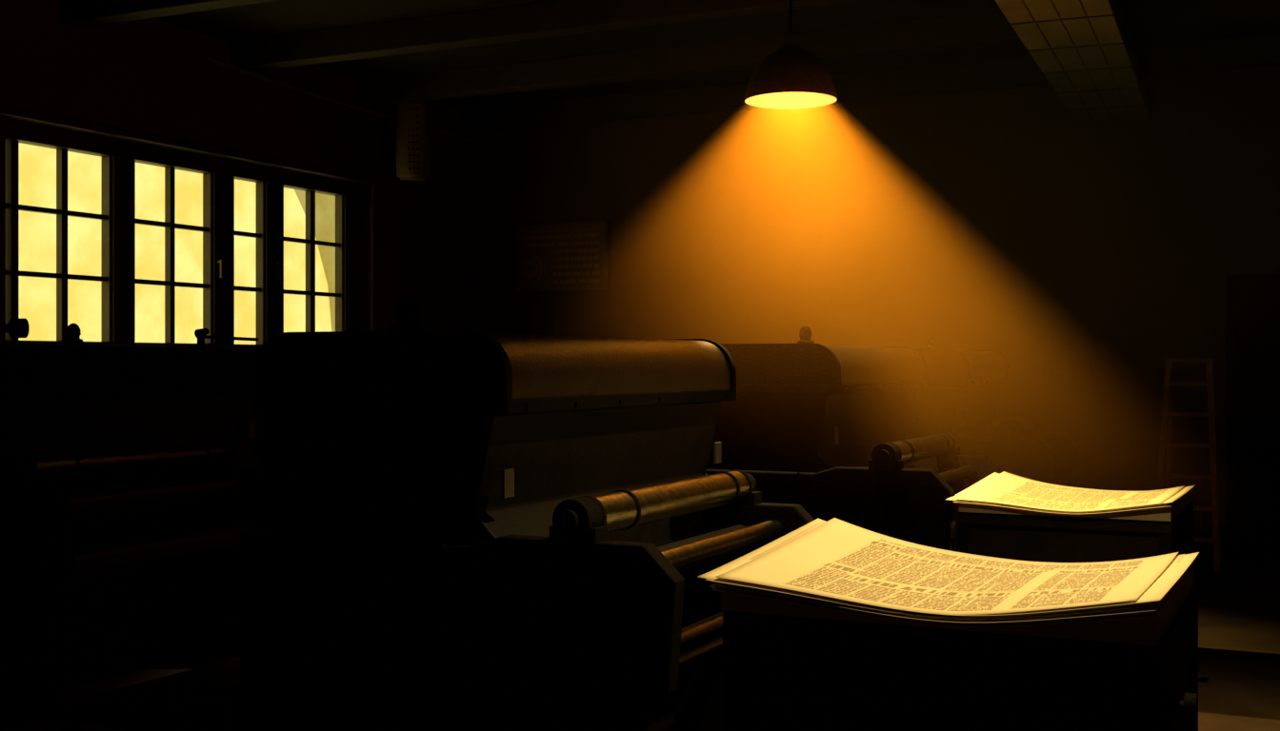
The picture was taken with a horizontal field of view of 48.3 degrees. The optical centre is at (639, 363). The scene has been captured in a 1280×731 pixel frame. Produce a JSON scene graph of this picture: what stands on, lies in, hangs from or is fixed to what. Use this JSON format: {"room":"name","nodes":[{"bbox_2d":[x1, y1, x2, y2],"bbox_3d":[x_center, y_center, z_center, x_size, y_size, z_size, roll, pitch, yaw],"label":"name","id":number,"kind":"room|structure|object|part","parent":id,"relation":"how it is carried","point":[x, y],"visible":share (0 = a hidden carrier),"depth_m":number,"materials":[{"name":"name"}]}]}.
{"room":"print shop","nodes":[
{"label":"print shop","id":0,"kind":"room"},
{"bbox_2d":[0,0,477,472],"bbox_3d":[-5.016,-0.500,8.328,0.300,4.200,14.600,0,0,26],"label":"wall","id":1,"kind":"structure","parent":0,"point":[152,76],"depth_m":11.86,"materials":[{"name":"paint"}]},
{"bbox_2d":[60,0,277,27],"bbox_3d":[0.715,-2.490,7.768,10.500,0.220,0.180,0,0,26],"label":"ceiling beam","id":2,"kind":"structure","parent":1,"relation":"attached to","point":[79,13],"depth_m":9.75,"materials":[{"name":"paint"}]},
{"bbox_2d":[5,119,360,350],"bbox_3d":[-3.503,-0.870,11.445,0.120,1.580,4.030,0,0,26],"label":"window","id":3,"kind":"structure","parent":1,"relation":"in","point":[117,279],"depth_m":11.16,"materials":[{"name":"paint"}]},
{"bbox_2d":[216,253,223,278],"bbox_3d":[-3.389,-0.790,11.506,0.070,0.200,0.040,0,0,26],"label":"handle","id":4,"kind":"object","parent":3,"relation":"attached to","point":[221,262],"visible":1,"depth_m":11.49,"materials":[{"name":"metal"}]},
{"bbox_2d":[274,261,283,284],"bbox_3d":[-3.071,-0.770,12.163,0.070,0.200,0.040,0,0,26],"label":"handle","id":5,"kind":"object","parent":3,"relation":"attached to","point":[277,270],"visible":1,"depth_m":12.15,"materials":[{"name":"metal"}]},
{"bbox_2d":[0,104,378,184],"bbox_3d":[-3.361,-1.690,11.337,0.050,0.060,4.200,0,0,26],"label":"trim","id":6,"kind":"structure","parent":1,"relation":"attached to","point":[7,110],"depth_m":10.88,"materials":[{"name":"paint"}]},
{"bbox_2d":[370,183,376,331],"bbox_3d":[-2.463,-0.870,13.208,0.030,1.580,0.050,0,0,26],"label":"trim","id":7,"kind":"structure","parent":1,"relation":"attached to","point":[372,186],"depth_m":13.19,"materials":[{"name":"paint"}]},
{"bbox_2d":[378,100,429,180],"bbox_3d":[-2.193,-2.060,13.238,0.490,0.732,0.334,0,0,26],"label":"loudspeaker","id":8,"kind":"object","parent":1,"relation":"attached to","point":[410,118],"visible":0.97,"depth_m":13.08,"materials":[{"name":"metal"}]},
{"bbox_2d":[230,0,871,71],"bbox_3d":[1.457,-2.490,9.297,10.500,0.220,0.180,0,0,26],"label":"ceiling beam","id":9,"kind":"structure","parent":1,"relation":"attached to","point":[552,18],"depth_m":10.47,"materials":[{"name":"paint"}]},
{"bbox_2d":[360,0,1279,105],"bbox_3d":[2.200,-2.490,10.826,10.500,0.220,0.180,0,0,26],"label":"ceiling beam","id":10,"kind":"structure","parent":1,"relation":"attached to","point":[990,29],"depth_m":11.36,"materials":[{"name":"paint"}]},
{"bbox_2d":[461,33,1279,132],"bbox_3d":[2.943,-2.490,12.356,10.500,0.220,0.180,0,0,26],"label":"ceiling beam","id":11,"kind":"structure","parent":1,"relation":"attached to","point":[1259,50],"depth_m":12.64,"materials":[{"name":"paint"}]},
{"bbox_2d":[0,558,1279,730],"bbox_3d":[-0.159,1.700,5.969,11.100,0.200,15.200,0,0,26],"label":"floor","id":12,"kind":"structure","parent":0,"point":[1238,607],"depth_m":7.68,"materials":[{"name":"concrete"}]},
{"bbox_2d":[0,318,265,725],"bbox_3d":[-2.950,0.685,8.286,2.554,1.830,3.370,0,0,26],"label":"press","id":13,"kind":"object","parent":12,"relation":"on","point":[130,478],"visible":0.92,"depth_m":7.23,"materials":[{"name":"paint"}]},
{"bbox_3d":[-3.246,1.071,6.645,1.654,1.057,0.080,0,0,26],"label":"frame","id":14,"kind":"part","parent":13,"relation":"part of","materials":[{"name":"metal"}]},
{"bbox_3d":[-2.769,1.150,7.153,0.030,0.900,1.290,0,0,26],"label":"kick panel","id":15,"kind":"part","parent":13,"relation":"part of","materials":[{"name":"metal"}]},
{"bbox_2d":[0,342,259,398],"bbox_3d":[-3.063,0.026,7.657,1.020,0.268,2.000,0,0,26],"label":"hood","id":16,"kind":"object","parent":13,"relation":"attached to","point":[66,370],"depth_m":7.39,"materials":[{"name":"metal"}]},
{"bbox_3d":[-2.670,1.071,7.833,1.654,1.057,0.080,0,0,26],"label":"frame","id":17,"kind":"part","parent":13,"relation":"part of","materials":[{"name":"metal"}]},
{"bbox_3d":[-2.409,-0.149,8.320,0.356,0.117,0.085,0,0,-17],"label":"throttle lever","id":18,"kind":"part","parent":13,"relation":"part of","materials":[{"name":"metal"}]},
{"bbox_2d":[46,295,814,730],"bbox_3d":[-0.345,0.679,6.210,2.554,1.841,3.290,0,0,26],"label":"press","id":19,"kind":"object","parent":12,"relation":"on","point":[466,530],"visible":0.97,"depth_m":4.73,"materials":[{"name":"paint"}]},
{"bbox_3d":[-0.624,1.071,4.605,1.654,1.057,0.080,0,0,26],"label":"frame","id":20,"kind":"part","parent":19,"relation":"part of","materials":[{"name":"metal"}]},
{"bbox_2d":[254,329,736,414],"bbox_3d":[-0.458,0.026,5.581,1.020,0.268,1.920,0,0,26],"label":"hood","id":21,"kind":"object","parent":19,"relation":"attached to","point":[391,371],"depth_m":4.81,"materials":[{"name":"metal"}]},
{"bbox_3d":[-0.147,1.150,5.112,0.030,0.900,1.290,0,0,26],"label":"kick panel","id":22,"kind":"part","parent":19,"relation":"part of","materials":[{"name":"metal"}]},
{"bbox_3d":[-0.047,1.071,5.793,1.654,1.057,0.080,0,0,26],"label":"frame","id":23,"kind":"part","parent":19,"relation":"part of","materials":[{"name":"metal"}]},
{"bbox_2d":[706,325,1002,551],"bbox_3d":[1.096,0.695,9.178,2.554,1.811,3.170,0,0,26],"label":"press","id":24,"kind":"object","parent":12,"relation":"on","point":[822,430],"visible":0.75,"depth_m":7.68,"materials":[{"name":"paint"}]},
{"bbox_2d":[720,343,926,394],"bbox_3d":[0.983,0.026,8.549,1.020,0.268,1.800,0,0,26],"label":"hood","id":25,"kind":"object","parent":24,"relation":"attached to","point":[761,369],"depth_m":7.73,"materials":[{"name":"metal"}]},
{"bbox_3d":[0.844,1.071,7.628,1.654,1.057,0.080,0,0,26],"label":"frame","id":26,"kind":"part","parent":24,"relation":"part of","materials":[{"name":"metal"}]},
{"bbox_3d":[1.390,1.071,8.752,1.654,1.057,0.080,0,0,26],"label":"frame","id":27,"kind":"part","parent":24,"relation":"part of","materials":[{"name":"metal"}]},
{"bbox_2d":[722,589,1198,730],"bbox_3d":[1.099,1.180,4.580,1.355,0.840,1.080,0,0,26],"label":"table","id":28,"kind":"object","parent":12,"relation":"on","point":[781,673],"visible":0.72,"depth_m":4.14,"materials":[{"name":"wood"}]},
{"bbox_2d":[697,518,1199,646],"bbox_3d":[1.032,0.671,4.618,1.360,0.175,1.166,0,0,26],"label":"stack","id":29,"kind":"object","parent":28,"relation":"on","point":[837,570],"visible":1,"depth_m":4.37,"materials":[{"name":"paper"}]},
{"bbox_3d":[1.065,0.790,4.597,1.280,0.060,1.080,0,0,26],"label":"rail","id":30,"kind":"part","parent":28,"relation":"part of","materials":[{"name":"brown wood"}]},
{"bbox_3d":[1.482,0.960,3.905,0.075,0.160,0.080,0,0,26],"label":"height knob","id":31,"kind":"part","parent":28,"relation":"part of","materials":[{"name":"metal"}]},
{"bbox_2d":[905,336,1079,487],"bbox_3d":[2.306,0.698,11.670,2.554,1.805,2.750,0,0,26],"label":"press","id":32,"kind":"object","parent":12,"relation":"on","point":[959,399],"visible":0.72,"depth_m":10.33,"materials":[{"name":"paint"}]},
{"bbox_2d":[913,348,1008,386],"bbox_3d":[2.193,0.026,11.041,1.020,0.268,1.380,0,0,26],"label":"hood","id":33,"kind":"object","parent":32,"relation":"attached to","point":[945,367],"depth_m":10.32,"materials":[{"name":"metal"}]},
{"bbox_3d":[2.145,1.071,10.308,1.654,1.057,0.080,0,0,26],"label":"frame","id":34,"kind":"part","parent":32,"relation":"part of","materials":[{"name":"metal"}]},
{"bbox_3d":[2.582,1.071,11.208,1.654,1.057,0.080,0,0,26],"label":"frame","id":35,"kind":"part","parent":32,"relation":"part of","materials":[{"name":"metal"}]},
{"bbox_2d":[955,500,1193,562],"bbox_3d":[2.309,1.170,7.394,1.095,0.860,1.120,0,0,26],"label":"table","id":36,"kind":"object","parent":12,"relation":"on","point":[1030,538],"visible":0.38,"depth_m":6.94,"materials":[{"name":"wood"}]},
{"bbox_2d":[946,471,1194,521],"bbox_3d":[2.252,0.676,7.404,1.080,0.125,1.164,0,0,26],"label":"stack","id":37,"kind":"object","parent":36,"relation":"on","point":[1004,492],"visible":1,"depth_m":7.18,"materials":[{"name":"paper"}]},
{"bbox_3d":[2.275,0.770,7.410,1.020,0.060,1.120,0,0,26],"label":"rail","id":38,"kind":"part","parent":36,"relation":"part of","materials":[{"name":"brown wood"}]},
{"bbox_3d":[2.567,0.960,6.758,0.075,0.160,0.080,0,0,26],"label":"height knob","id":39,"kind":"part","parent":36,"relation":"part of","materials":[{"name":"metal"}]},
{"bbox_2d":[1156,359,1222,573],"bbox_3d":[4.357,0.780,11.330,0.504,1.640,0.750,0,0,26],"label":"step ladder","id":40,"kind":"object","parent":12,"relation":"on","point":[1167,411],"visible":0.8,"depth_m":11.21,"materials":[{"name":"brown wood"}]},
{"bbox_2d":[152,0,1279,109],"bbox_3d":[-0.159,-2.725,5.969,11.100,0.250,15.200,0,0,26],"label":"ceiling","id":41,"kind":"structure","parent":0,"point":[279,17],"depth_m":11.19,"materials":[{"name":"paint"}]},
{"bbox_2d":[744,0,837,108],"bbox_3d":[0.802,-2.000,7.604,0.486,1.200,0.486,0,0,26],"label":"pendant lamp","id":42,"kind":"object","parent":41,"relation":"hanging from","point":[791,76],"visible":1,"depth_m":7.47,"materials":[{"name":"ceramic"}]},
{"bbox_3d":[0.802,-2.179,7.604,0.013,0.842,0.014,0,0,26],"label":"cord","id":43,"kind":"part","parent":42,"relation":"part of","materials":[{"name":"metal"}]},
{"bbox_2d":[994,0,1152,126],"bbox_3d":[2.776,-2.257,8.991,0.572,0.686,5.221,0,0,23],"label":"ventilation duct","id":44,"kind":"object","parent":41,"relation":"hanging from","point":[1086,50],"visible":0.96,"depth_m":8.90,"materials":[{"name":"metal"}]},
{"bbox_2d":[477,65,1279,559],"bbox_3d":[2.961,-0.500,12.736,10.800,4.200,0.300,0,0,26],"label":"wall","id":45,"kind":"structure","parent":0,"point":[1089,258],"depth_m":12.61,"materials":[{"name":"paint"}]},
{"bbox_2d":[512,218,609,295],"bbox_3d":[-0.801,-1.070,14.376,1.100,0.740,0.035,0,0,26],"label":"poster","id":46,"kind":"object","parent":45,"relation":"attached to","point":[564,256],"visible":1,"depth_m":14.36,"materials":[{"name":"beige paper"}]},
{"bbox_2d":[1193,542,1213,559],"bbox_3d":[1.519,1.540,13.258,7.150,0.120,0.020,0,0,26],"label":"baseboard","id":47,"kind":"structure","parent":45,"relation":"attached to","point":[1206,550],"depth_m":11.73,"materials":[{"name":"paint"}]},
{"bbox_2d":[1225,274,1279,560],"bbox_3d":[5.265,0.440,11.414,1.080,2.320,0.065,0,0,26],"label":"door frame","id":48,"kind":"structure","parent":45,"relation":"attached to","point":[1231,281],"depth_m":11.60,"materials":[{"name":"wood"}]},
{"label":"outside","id":49,"kind":"structure","parent":0,"visible":0},
{"bbox_2d":[294,189,335,331],"bbox_3d":[-2.806,-0.700,20.205,0.300,4.600,6.100,0,0,26],"label":"neighbouring building","id":50,"kind":"structure","parent":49,"point":[325,205],"depth_m":17.82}
]}

